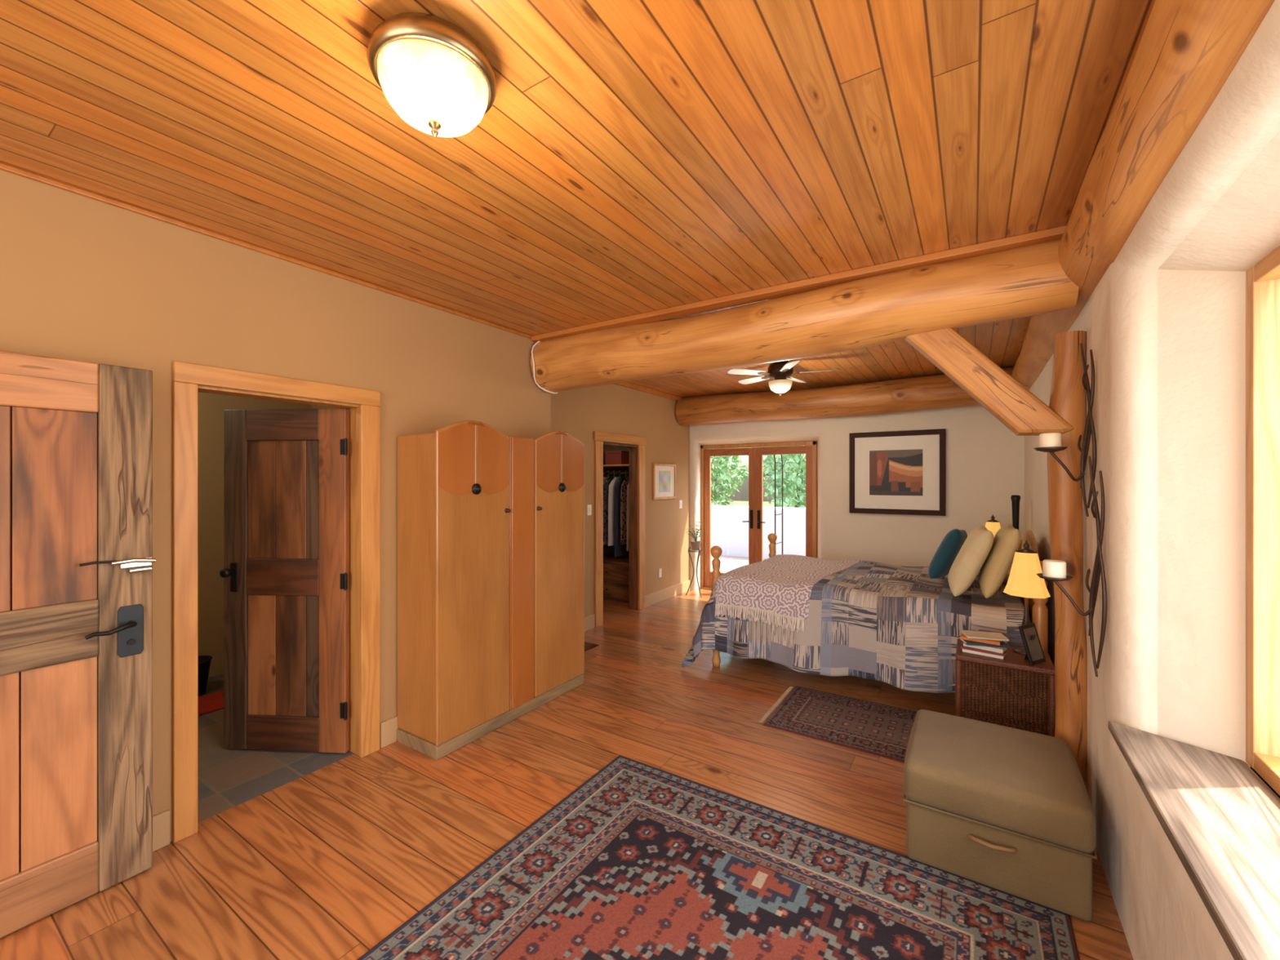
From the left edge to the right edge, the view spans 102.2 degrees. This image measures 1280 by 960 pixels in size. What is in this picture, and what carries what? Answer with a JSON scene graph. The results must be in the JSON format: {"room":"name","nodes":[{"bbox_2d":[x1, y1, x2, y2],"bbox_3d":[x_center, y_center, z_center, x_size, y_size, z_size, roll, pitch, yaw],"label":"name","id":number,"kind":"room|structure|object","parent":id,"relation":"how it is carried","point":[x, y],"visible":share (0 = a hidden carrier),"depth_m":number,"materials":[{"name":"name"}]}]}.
{"room":"bedroom","nodes":[
{"label":"bedroom","id":0,"kind":"room"},
{"bbox_2d":[198,391,337,677],"bbox_3d":[-2.989,0.225,3.116,2.200,2.750,3.000,0,0,33],"label":"wall","id":1,"kind":"structure","parent":0,"point":[211,406],"depth_m":4.21,"materials":[{"name":"paint"}]},
{"bbox_2d":[0,169,689,869],"bbox_3d":[-1.511,0.225,3.710,0.600,2.750,9.400,0,0,33],"label":"wall","id":2,"kind":"structure","parent":0,"point":[82,278],"depth_m":2.56,"materials":[{"name":"beige paint"}]},
{"bbox_2d":[0,350,155,937],"bbox_3d":[-2.251,0.570,1.713,0.115,2.040,0.961,0,0,33],"label":"door","id":3,"kind":"structure","parent":2,"relation":"in","point":[77,630],"depth_m":1.94,"materials":[{"name":"brown wood"}]},
{"bbox_2d":[0,162,532,338],"bbox_3d":[-2.269,-1.140,1.962,0.020,0.020,5.640,0,0,33],"label":"trim","id":4,"kind":"structure","parent":2,"relation":"attached to","point":[5,167],"depth_m":2.41,"materials":[{"name":"brown wood"}]},
{"bbox_2d":[172,381,380,843],"bbox_3d":[-1.806,0.583,2.676,0.025,2.035,0.942,0,0,33],"label":"trim","id":5,"kind":"structure","parent":2,"relation":"attached to","point":[184,395],"depth_m":2.33,"materials":[{"name":"brown wood"}]},
{"bbox_2d":[172,360,380,406],"bbox_3d":[-1.805,-0.480,2.675,0.027,0.090,0.942,0,0,33],"label":"trim","id":6,"kind":"structure","parent":2,"relation":"attached to","point":[185,372],"depth_m":2.58,"materials":[{"name":"brown wood"}]},
{"bbox_2d":[198,386,359,755],"bbox_3d":[-1.878,0.583,2.707,0.130,2.035,0.791,0,0,33],"label":"trim","id":7,"kind":"structure","parent":2,"relation":"attached to","point":[353,409],"depth_m":3.01,"materials":[{"name":"brown wood"}]},
{"bbox_2d":[219,408,349,753],"bbox_3d":[-2.081,0.586,3.005,0.767,2.005,0.120,0,0,4],"label":"door","id":8,"kind":"structure","parent":2,"relation":"in","point":[285,573],"depth_m":3.03,"materials":[{"name":"brown wood"}]},
{"bbox_2d":[152,580,690,852],"bbox_3d":[-1.537,1.525,3.542,0.498,0.150,9.090,0,0,33],"label":"baseboard","id":9,"kind":"structure","parent":2,"relation":"attached to","point":[161,821],"depth_m":3.12,"materials":[{"name":"beige paint"}]},
{"bbox_2d":[586,504,591,515],"bbox_3d":[-0.541,0.323,5.536,0.012,0.115,0.072,0,0,33],"label":"light switch","id":10,"kind":"object","parent":2,"relation":"attached to","point":[588,506],"visible":1,"depth_m":5.53,"materials":[{"name":"white plastic"}]},
{"bbox_2d":[594,440,644,627],"bbox_3d":[-0.216,0.585,6.028,0.025,2.030,1.000,0,0,33],"label":"trim","id":11,"kind":"structure","parent":2,"relation":"attached to","point":[598,445],"depth_m":5.68,"materials":[{"name":"brown wood"}]},
{"bbox_2d":[593,431,646,445],"bbox_3d":[-0.214,-0.480,6.027,0.030,0.100,1.040,0,0,33],"label":"trim","id":12,"kind":"structure","parent":2,"relation":"attached to","point":[597,436],"depth_m":5.96,"materials":[{"name":"brown wood"}]},
{"bbox_2d":[603,441,638,609],"bbox_3d":[-0.281,0.585,6.070,0.130,2.030,0.780,0,0,33],"label":"trim","id":13,"kind":"structure","parent":2,"relation":"attached to","point":[633,450],"depth_m":6.37,"materials":[{"name":"brown wood"}]},
{"bbox_2d":[614,381,681,400],"bbox_3d":[-0.173,-1.125,6.072,0.050,0.050,3.180,0,0,33],"label":"trim","id":14,"kind":"structure","parent":2,"relation":"attached to","point":[624,384],"depth_m":6.46,"materials":[{"name":"brown wood"}]},
{"bbox_2d":[658,568,661,577],"bbox_3d":[0.264,1.222,6.789,0.009,0.115,0.072,0,0,33],"label":"wall outlet","id":15,"kind":"object","parent":2,"relation":"attached to","point":[660,570],"visible":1,"depth_m":6.78,"materials":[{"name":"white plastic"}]},
{"bbox_2d":[652,462,675,499],"bbox_3d":[0.330,0.020,6.872,0.025,0.470,0.590,0,0,33],"label":"framed picture","id":16,"kind":"object","parent":2,"relation":"attached to","point":[664,475],"visible":1,"depth_m":6.85,"materials":[{"name":"brown wood"}]},
{"bbox_2d":[658,471,670,492],"bbox_3d":[0.329,0.020,6.872,0.001,0.280,0.310,0,0,33],"label":"print","id":17,"kind":"object","parent":16,"relation":"attached to","point":[664,476],"depth_m":6.86},
{"bbox_2d":[679,500,681,508],"bbox_3d":[0.574,0.343,7.268,0.012,0.115,0.072,0,0,33],"label":"light switch","id":18,"kind":"object","parent":2,"relation":"attached to","point":[680,501],"visible":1,"depth_m":7.25,"materials":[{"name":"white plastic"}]},
{"bbox_2d":[531,225,1066,342],"bbox_3d":[0.561,-1.133,3.279,3.330,0.035,0.120,0,0,33],"label":"trim","id":19,"kind":"structure","parent":2,"relation":"attached to","point":[1055,233],"depth_m":2.96,"materials":[{"name":"brown wood"}]},
{"bbox_2d":[0,588,1133,959],"bbox_3d":[-0.575,1.650,3.077,6.300,0.100,9.550,0,0,33],"label":"floor","id":20,"kind":"structure","parent":0,"point":[328,862],"depth_m":2.59,"materials":[{"name":"brown wood"}]},
{"bbox_2d":[198,655,212,696],"bbox_3d":[-3.350,1.475,3.848,0.256,0.250,0.256,0,0,33],"label":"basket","id":21,"kind":"object","parent":20,"relation":"on","point":[204,661],"visible":0.27,"depth_m":3.85,"materials":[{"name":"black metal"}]},
{"bbox_2d":[198,690,223,715],"bbox_3d":[-3.113,1.590,3.624,0.343,0.032,0.422,0,0,33],"label":"bath mat","id":22,"kind":"object","parent":20,"relation":"on","point":[212,702],"visible":0.34,"depth_m":3.67,"materials":[{"name":"red fabric"}]},
{"bbox_2d":[395,420,584,759],"bbox_3d":[-0.954,0.618,3.602,0.444,1.965,1.333,0,0,33],"label":"wardrobe","id":23,"kind":"object","parent":20,"relation":"on","point":[491,522],"visible":1,"depth_m":3.23,"materials":[{"name":"brown wood"}]},
{"bbox_2d":[603,553,628,603],"bbox_3d":[-0.255,1.340,7.127,0.850,0.520,0.694,0,0,33],"label":"dresser","id":24,"kind":"object","parent":20,"relation":"on","point":[615,569],"visible":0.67,"depth_m":6.80,"materials":[{"name":"brown wood"}]},
{"bbox_2d":[684,546,702,597],"bbox_3d":[0.785,1.261,7.163,0.255,0.670,0.240,0,0,33],"label":"plant stand","id":25,"kind":"object","parent":20,"relation":"on","point":[700,550],"visible":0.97,"depth_m":7.13,"materials":[{"name":"metal"}]},
{"bbox_2d":[686,521,703,551],"bbox_3d":[0.768,0.777,7.133,0.276,0.389,0.251,0,0,4],"label":"potted plant","id":26,"kind":"object","parent":25,"relation":"on","point":[695,544],"visible":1,"depth_m":7.11,"materials":[{"name":"plant"}]},
{"bbox_2d":[357,755,1079,959],"bbox_3d":[-0.055,1.594,1.225,2.020,0.011,2.900,0,0,33],"label":"area rug","id":27,"kind":"object","parent":20,"relation":"on","point":[640,860],"visible":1,"depth_m":1.97,"materials":[{"name":"fabric"}]},
{"bbox_2d":[758,685,916,762],"bbox_3d":[1.423,1.594,3.413,1.076,0.011,0.740,0,0,33],"label":"rug","id":28,"kind":"object","parent":20,"relation":"on","point":[881,730],"visible":0.85,"depth_m":3.41,"materials":[{"name":"fabric"}]},
{"bbox_2d":[681,529,1048,693],"bbox_3d":[1.912,0.990,4.478,2.517,1.220,1.977,0,0,33],"label":"bed","id":29,"kind":"object","parent":20,"relation":"on","point":[900,627],"visible":0.68,"depth_m":3.78,"materials":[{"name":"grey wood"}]},
{"bbox_2d":[715,554,864,632],"bbox_3d":[1.459,0.976,4.808,0.956,0.386,1.728,0,0,33],"label":"throw blanket","id":30,"kind":"object","parent":29,"relation":"on","point":[779,585],"visible":0.97,"depth_m":4.25,"materials":[{"name":"fabric"}]},
{"bbox_2d":[928,528,967,578],"bbox_3d":[2.511,0.600,4.211,0.244,0.442,0.480,0,0,40],"label":"throw pillow","id":31,"kind":"object","parent":29,"relation":"on","point":[940,565],"visible":0.89,"depth_m":4.06,"materials":[{"name":"teal fabric"}]},
{"bbox_2d":[947,525,993,596],"bbox_3d":[2.345,0.565,3.676,0.260,0.458,0.480,0,0,29],"label":"throw pillow","id":32,"kind":"object","parent":29,"relation":"on","point":[976,547],"visible":1,"depth_m":3.50,"materials":[{"name":"beige fabric"}]},
{"bbox_2d":[977,524,1021,598],"bbox_3d":[2.510,0.555,3.617,0.233,0.470,0.503,0,0,30],"label":"throw pillow","id":33,"kind":"object","parent":29,"relation":"on","point":[997,563],"visible":0.91,"depth_m":3.44,"materials":[{"name":"fabric"}]},
{"bbox_2d":[902,709,1097,920],"bbox_3d":[1.527,1.382,2.256,0.640,0.418,0.699,0,0,33],"label":"storage ottoman","id":34,"kind":"object","parent":20,"relation":"on","point":[1006,809],"visible":1,"depth_m":2.04,"materials":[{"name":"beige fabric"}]},
{"bbox_2d":[955,639,1055,737],"bbox_3d":[2.137,1.310,3.048,0.464,0.580,0.382,0,0,33],"label":"nightstand","id":35,"kind":"object","parent":20,"relation":"on","point":[1010,691],"visible":0.52,"depth_m":2.90,"materials":[{"name":"wicker"}]},
{"bbox_2d":[962,648,1006,659],"bbox_3d":[2.035,1.010,3.054,0.200,0.019,0.134,0,0,41],"label":"book","id":36,"kind":"object","parent":35,"relation":"on","point":[963,650],"visible":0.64,"depth_m":3.00,"materials":[{"name":"white paper"}]},
{"bbox_2d":[960,643,1006,656],"bbox_3d":[2.025,0.994,3.047,0.210,0.013,0.128,0,0,41],"label":"book","id":37,"kind":"object","parent":36,"relation":"on","point":[962,646],"visible":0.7,"depth_m":3.00,"materials":[{"name":"red paper"}]},
{"bbox_2d":[963,642,1007,653],"bbox_3d":[2.033,0.974,3.044,0.195,0.025,0.125,0,0,45],"label":"book","id":38,"kind":"object","parent":37,"relation":"on","point":[994,649],"visible":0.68,"depth_m":2.98,"materials":[{"name":"white paper"}]},
{"bbox_2d":[958,635,1008,647],"bbox_3d":[2.020,0.952,3.044,0.217,0.016,0.127,0,0,13],"label":"book","id":39,"kind":"object","parent":38,"relation":"on","point":[1002,644],"visible":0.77,"depth_m":2.99,"materials":[{"name":"blue paper"}]},
{"bbox_2d":[960,633,1001,645],"bbox_3d":[2.014,0.933,3.050,0.193,0.019,0.126,0,0,39],"label":"book","id":40,"kind":"object","parent":39,"relation":"on","point":[963,637],"visible":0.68,"depth_m":2.99,"materials":[{"name":"orange paper"}]},
{"bbox_2d":[961,630,1008,641],"bbox_3d":[2.029,0.916,3.045,0.207,0.013,0.128,0,0,17],"label":"book","id":41,"kind":"object","parent":40,"relation":"on","point":[968,633],"visible":1,"depth_m":3.02,"materials":[{"name":"beige paper"}]},
{"bbox_2d":[1003,540,1050,655],"bbox_3d":[2.281,0.688,3.051,0.207,0.665,0.207,0,0,-35],"label":"table lamp","id":42,"kind":"object","parent":35,"relation":"on","point":[1024,581],"visible":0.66,"depth_m":3.00,"materials":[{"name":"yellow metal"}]},
{"bbox_2d":[1018,622,1045,665],"bbox_3d":[2.206,0.921,2.906,0.150,0.204,0.068,0,0,-27],"label":"photo frame","id":43,"kind":"object","parent":35,"relation":"on","point":[1034,654],"visible":1,"depth_m":2.89,"materials":[{"name":"black wood"}]},
{"bbox_2d":[1023,626,1043,661],"bbox_3d":[2.208,0.919,2.900,0.110,0.164,0.050,0,0,-27],"label":"picture","id":44,"kind":"object","parent":43,"relation":"attached to","point":[1034,652],"depth_m":2.89},
{"bbox_2d":[1047,330,1087,788],"bbox_3d":[2.056,0.450,2.482,0.160,2.304,0.141,0,0,33],"label":"timber post","id":45,"kind":"object","parent":20,"relation":"on","point":[1068,398],"visible":0.77,"depth_m":2.43,"materials":[{"name":"brown wood"}]},
{"bbox_2d":[905,328,1073,435],"bbox_3d":[1.765,-0.564,2.670,0.724,0.690,0.160,0,0,33],"label":"brace","id":46,"kind":"object","parent":45,"relation":"attached to","point":[1006,399],"visible":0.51,"depth_m":2.59,"materials":[{"name":"brown wood"}]},
{"bbox_3d":[3.369,1.310,4.895,0.404,0.580,0.402,0,0,33],"label":"nightstand","id":47,"kind":"object","parent":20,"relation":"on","visible":0},
{"bbox_2d":[985,515,1000,536],"bbox_3d":[3.385,0.675,4.957,0.207,0.690,0.207,0,0,-35],"label":"table lamp","id":48,"kind":"object","parent":47,"relation":"on","point":[992,525],"visible":0.31,"depth_m":4.91,"materials":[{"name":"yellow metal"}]},
{"bbox_2d":[1010,495,1020,565],"bbox_3d":[3.452,0.580,4.747,0.110,0.880,0.110,0,0,33],"label":"vase","id":49,"kind":"object","parent":47,"relation":"on","point":[1015,500],"visible":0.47,"depth_m":4.72,"materials":[{"name":"black ceramic"}]},
{"bbox_2d":[0,0,1155,397],"bbox_3d":[-0.561,-1.200,3.098,6.500,0.100,9.600,0,0,33],"label":"ceiling","id":50,"kind":"structure","parent":0,"point":[628,157],"depth_m":1.72,"materials":[{"name":"brown wood"}]},
{"bbox_2d":[367,12,497,137],"bbox_3d":[-0.556,-1.040,1.399,0.324,0.220,0.324,0,0,33],"label":"ceiling light","id":51,"kind":"object","parent":50,"relation":"attached to","point":[438,80],"visible":1,"depth_m":1.31,"materials":[{"name":"white glass"}]},
{"bbox_2d":[727,360,841,395],"bbox_3d":[1.390,-0.985,5.028,1.049,0.330,1.034,0,0,33],"label":"ceiling fan","id":52,"kind":"object","parent":50,"relation":"attached to","point":[780,371],"visible":0.97,"depth_m":4.93,"materials":[{"name":"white metal"}]},
{"bbox_2d":[530,239,1079,392],"bbox_3d":[0.652,-0.944,3.377,3.366,0.437,0.440,0,0,33],"label":"log beam","id":53,"kind":"structure","parent":50,"relation":"attached to","point":[1031,280],"depth_m":2.92,"materials":[{"name":"brown wood"}]},
{"bbox_2d":[531,341,557,393],"bbox_3d":[-0.735,-0.940,4.269,0.052,0.454,0.454,0,0,33],"label":"cord","id":54,"kind":"object","parent":53,"relation":"attached to","point":[537,342],"visible":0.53,"depth_m":4.12,"materials":[{"name":"white plastic"}]},
{"bbox_2d":[675,367,1013,426],"bbox_3d":[2.211,-0.951,6.221,3.864,0.406,0.399,0,0,33],"label":"log beam","id":55,"kind":"structure","parent":50,"relation":"attached to","point":[936,391],"depth_m":6.05,"materials":[{"name":"brown wood"}]},
{"bbox_2d":[603,445,628,554],"bbox_3d":[-0.804,0.225,6.764,1.520,2.750,2.300,0,0,33],"label":"wall","id":56,"kind":"structure","parent":0,"point":[606,549],"depth_m":7.76,"materials":[{"name":"brown paint"}]},
{"bbox_2d":[603,464,628,467],"bbox_3d":[-0.426,-0.190,7.258,1.400,0.020,0.840,0,0,33],"label":"closet shelf","id":57,"kind":"object","parent":56,"relation":"attached to","point":[604,465],"visible":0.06,"depth_m":6.85,"materials":[{"name":"brown wood"}]},
{"bbox_2d":[603,451,605,464],"bbox_3d":[-0.542,-0.292,7.190,0.270,0.185,0.410,0,0,33],"label":"storage box","id":58,"kind":"object","parent":57,"relation":"on","point":[604,454],"visible":0.02,"depth_m":7.04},
{"bbox_2d":[604,450,628,464],"bbox_3d":[-0.247,-0.292,7.000,0.270,0.185,0.410,0,0,33],"label":"storage box","id":59,"kind":"object","parent":57,"relation":"on","point":[612,457],"visible":0.58,"depth_m":6.83,"materials":[{"name":"red cardboard"}]},
{"bbox_2d":[603,471,628,474],"bbox_3d":[-0.479,-0.100,7.149,1.350,0.032,0.032,0,0,33],"label":"closet rod","id":60,"kind":"object","parent":56,"relation":"attached to","point":[623,472],"visible":0.19,"depth_m":7.04,"materials":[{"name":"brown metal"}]},
{"bbox_2d":[603,471,608,545],"bbox_3d":[-0.439,0.376,7.127,0.074,1.004,0.552,0,0,33],"label":"garment","id":61,"kind":"object","parent":60,"relation":"hanging from","point":[605,478],"visible":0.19,"depth_m":7.03,"materials":[{"name":"fabric"}]},
{"bbox_2d":[603,471,614,542],"bbox_3d":[-0.357,0.348,7.074,0.074,0.949,0.552,0,0,33],"label":"garment","id":62,"kind":"object","parent":60,"relation":"hanging from","point":[606,486],"visible":0.27,"depth_m":6.89,"materials":[{"name":"fabric"}]},
{"bbox_2d":[608,471,620,546],"bbox_3d":[-0.274,0.369,7.020,0.076,0.992,0.552,0,0,33],"label":"garment","id":63,"kind":"object","parent":60,"relation":"hanging from","point":[611,486],"visible":0.43,"depth_m":6.83,"materials":[{"name":"fabric"}]},
{"bbox_2d":[613,470,628,556],"bbox_3d":[-0.189,0.439,6.966,0.075,1.130,0.552,0,0,33],"label":"garment","id":64,"kind":"object","parent":60,"relation":"hanging from","point":[620,549],"visible":0.48,"depth_m":6.79,"materials":[{"name":"fabric"}]},
{"bbox_2d":[620,476,628,544],"bbox_3d":[-0.105,0.354,6.912,0.074,0.962,0.552,0,0,33],"label":"garment","id":65,"kind":"object","parent":60,"relation":"hanging from","point":[624,486],"visible":0.24,"depth_m":6.73,"materials":[{"name":"fabric"}]},
{"bbox_2d":[626,484,628,551],"bbox_3d":[-0.024,0.392,6.860,0.075,1.037,0.552,0,0,33],"label":"garment","id":66,"kind":"object","parent":60,"relation":"hanging from","point":[627,518],"visible":0.09,"depth_m":6.65,"materials":[{"name":"fabric"}]},
{"bbox_2d":[689,404,1024,590],"bbox_3d":[2.447,0.290,6.548,4.180,2.880,0.260,0,0,33],"label":"wall","id":67,"kind":"structure","parent":0,"point":[985,459],"depth_m":6.06,"materials":[{"name":"beige paint"}]},
{"bbox_2d":[704,447,755,586],"bbox_3d":[1.271,0.560,7.430,0.787,2.030,0.113,0,0,33],"label":"door","id":68,"kind":"structure","parent":67,"relation":"in","point":[750,451],"depth_m":7.47,"materials":[{"name":"red wood"}]},
{"bbox_2d":[700,440,817,589],"bbox_3d":[1.627,0.550,7.250,1.680,2.120,0.150,0,0,33],"label":"trim","id":69,"kind":"structure","parent":67,"relation":"attached to","point":[814,443],"depth_m":7.19,"materials":[{"name":"brown wood"}]},
{"bbox_2d":[755,445,812,562],"bbox_3d":[1.938,0.560,7.000,0.787,2.030,0.113,0,0,33],"label":"door","id":70,"kind":"structure","parent":67,"relation":"in","point":[807,450],"depth_m":7.06,"materials":[{"name":"red wood"}]},
{"bbox_2d":[848,428,946,515],"bbox_3d":[2.977,-0.085,6.022,1.010,0.970,0.030,0,0,33],"label":"framed picture","id":71,"kind":"object","parent":67,"relation":"attached to","point":[891,472],"visible":1,"depth_m":6.01},
{"bbox_2d":[869,448,922,495],"bbox_3d":[2.978,-0.085,6.024,0.560,0.530,0.001,0,0,33],"label":"painting","id":72,"kind":"object","parent":71,"relation":"attached to","point":[891,472],"depth_m":6.02},
{"bbox_2d":[1024,0,1279,959],"bbox_3d":[1.750,0.225,1.608,0.300,2.750,9.400,0,0,33],"label":"wall","id":73,"kind":"structure","parent":0,"point":[1164,324],"depth_m":1.79,"materials":[{"name":"beige paint"}]},
{"bbox_2d":[1033,343,1097,516],"bbox_3d":[1.901,-0.230,2.326,0.210,0.782,0.194,0,0,33],"label":"candle sconce","id":74,"kind":"object","parent":73,"relation":"attached to","point":[1051,442],"visible":0.97,"depth_m":2.29,"materials":[{"name":"brown metal"}]},
{"bbox_2d":[1039,432,1061,447],"bbox_3d":[1.862,-0.176,2.345,0.080,0.072,0.080,0,0,33],"label":"candle","id":75,"kind":"object","parent":74,"relation":"on","point":[1046,439],"depth_m":2.31,"materials":[{"name":"wax"}]},
{"bbox_2d":[1036,456,1106,676],"bbox_3d":[1.798,0.350,2.166,0.210,0.902,0.214,0,0,33],"label":"candle sconce","id":76,"kind":"object","parent":73,"relation":"attached to","point":[1055,571],"visible":1,"depth_m":2.12,"materials":[{"name":"brown metal"}]},
{"bbox_2d":[1042,559,1066,577],"bbox_3d":[1.786,0.384,2.227,0.080,0.072,0.080,0,0,33],"label":"candle","id":77,"kind":"object","parent":76,"relation":"on","point":[1051,568],"depth_m":2.20,"materials":[{"name":"wax"}]},
{"bbox_2d":[1011,0,1275,390],"bbox_3d":[1.593,-1.049,1.507,0.428,0.451,9.021,0,0,33],"label":"log beam","id":78,"kind":"structure","parent":73,"relation":"attached to","point":[1187,51],"depth_m":1.34,"materials":[{"name":"brown wood"}]},
{"bbox_2d":[1107,720,1279,959],"bbox_3d":[1.312,0.927,0.957,0.310,0.035,2.185,0,0,33],"label":"sill","id":79,"kind":"structure","parent":73,"relation":"attached to","point":[1221,820],"depth_m":1.36,"materials":[{"name":"brown wood"}]},
{"bbox_2d":[1245,245,1279,795],"bbox_3d":[1.519,0.117,0.844,0.160,1.585,1.865,0,0,33],"label":"window","id":80,"kind":"structure","parent":73,"relation":"in","point":[1263,278],"depth_m":1.61,"materials":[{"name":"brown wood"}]},
{"label":"outside","id":81,"kind":"structure","parent":0,"visible":0},
{"bbox_2d":[711,500,794,507],"bbox_3d":[9.502,1.810,23.975,50.000,0.180,29.400,0,0,33],"label":"ground","id":82,"kind":"structure","parent":81,"point":[766,504],"depth_m":36.91,"materials":[{"name":"beige soil"}]},
{"bbox_2d":[711,448,748,505],"bbox_3d":[1.597,-0.445,14.362,2.729,4.353,2.744,0,0,-17],"label":"tree","id":83,"kind":"object","parent":82,"relation":"on","point":[720,471],"visible":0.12,"depth_m":13.76,"materials":[{"name":"green plant"}]},
{"bbox_2d":[711,505,805,559],"bbox_3d":[3.139,1.140,10.409,18.000,1.160,0.300,0,0,33],"label":"wall","id":84,"kind":"structure","parent":82,"relation":"on","point":[728,531],"depth_m":10.62,"materials":[{"name":"paint"}]},
{"bbox_2d":[746,447,805,507],"bbox_3d":[5.213,-1.822,17.119,3.787,7.097,4.034,0,0,33],"label":"tree","id":85,"kind":"object","parent":82,"relation":"on","point":[766,494],"visible":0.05,"depth_m":16.98,"materials":[{"name":"green plant"}]},
{"bbox_2d":[763,445,805,507],"bbox_3d":[4.181,-0.652,12.636,2.853,4.764,2.744,0,0,33],"label":"tree","id":86,"kind":"object","parent":82,"relation":"on","point":[788,488],"visible":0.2,"depth_m":12.36,"materials":[{"name":"green plant"}]},
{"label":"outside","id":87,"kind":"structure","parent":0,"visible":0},
{"bbox_2d":[711,555,765,573],"bbox_3d":[2.178,1.670,8.917,22.000,0.100,3.250,0,0,33],"label":"floor","id":88,"kind":"structure","parent":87,"point":[728,563],"depth_m":10.10,"materials":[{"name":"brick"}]},
{"bbox_2d":[773,454,782,554],"bbox_3d":[1.795,0.279,9.431,1.524,2.682,0.424,0,0,33],"label":"trellis","id":89,"kind":"object","parent":88,"relation":"on","point":[774,455],"visible":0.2,"depth_m":9.07,"materials":[{"name":"black metal"}]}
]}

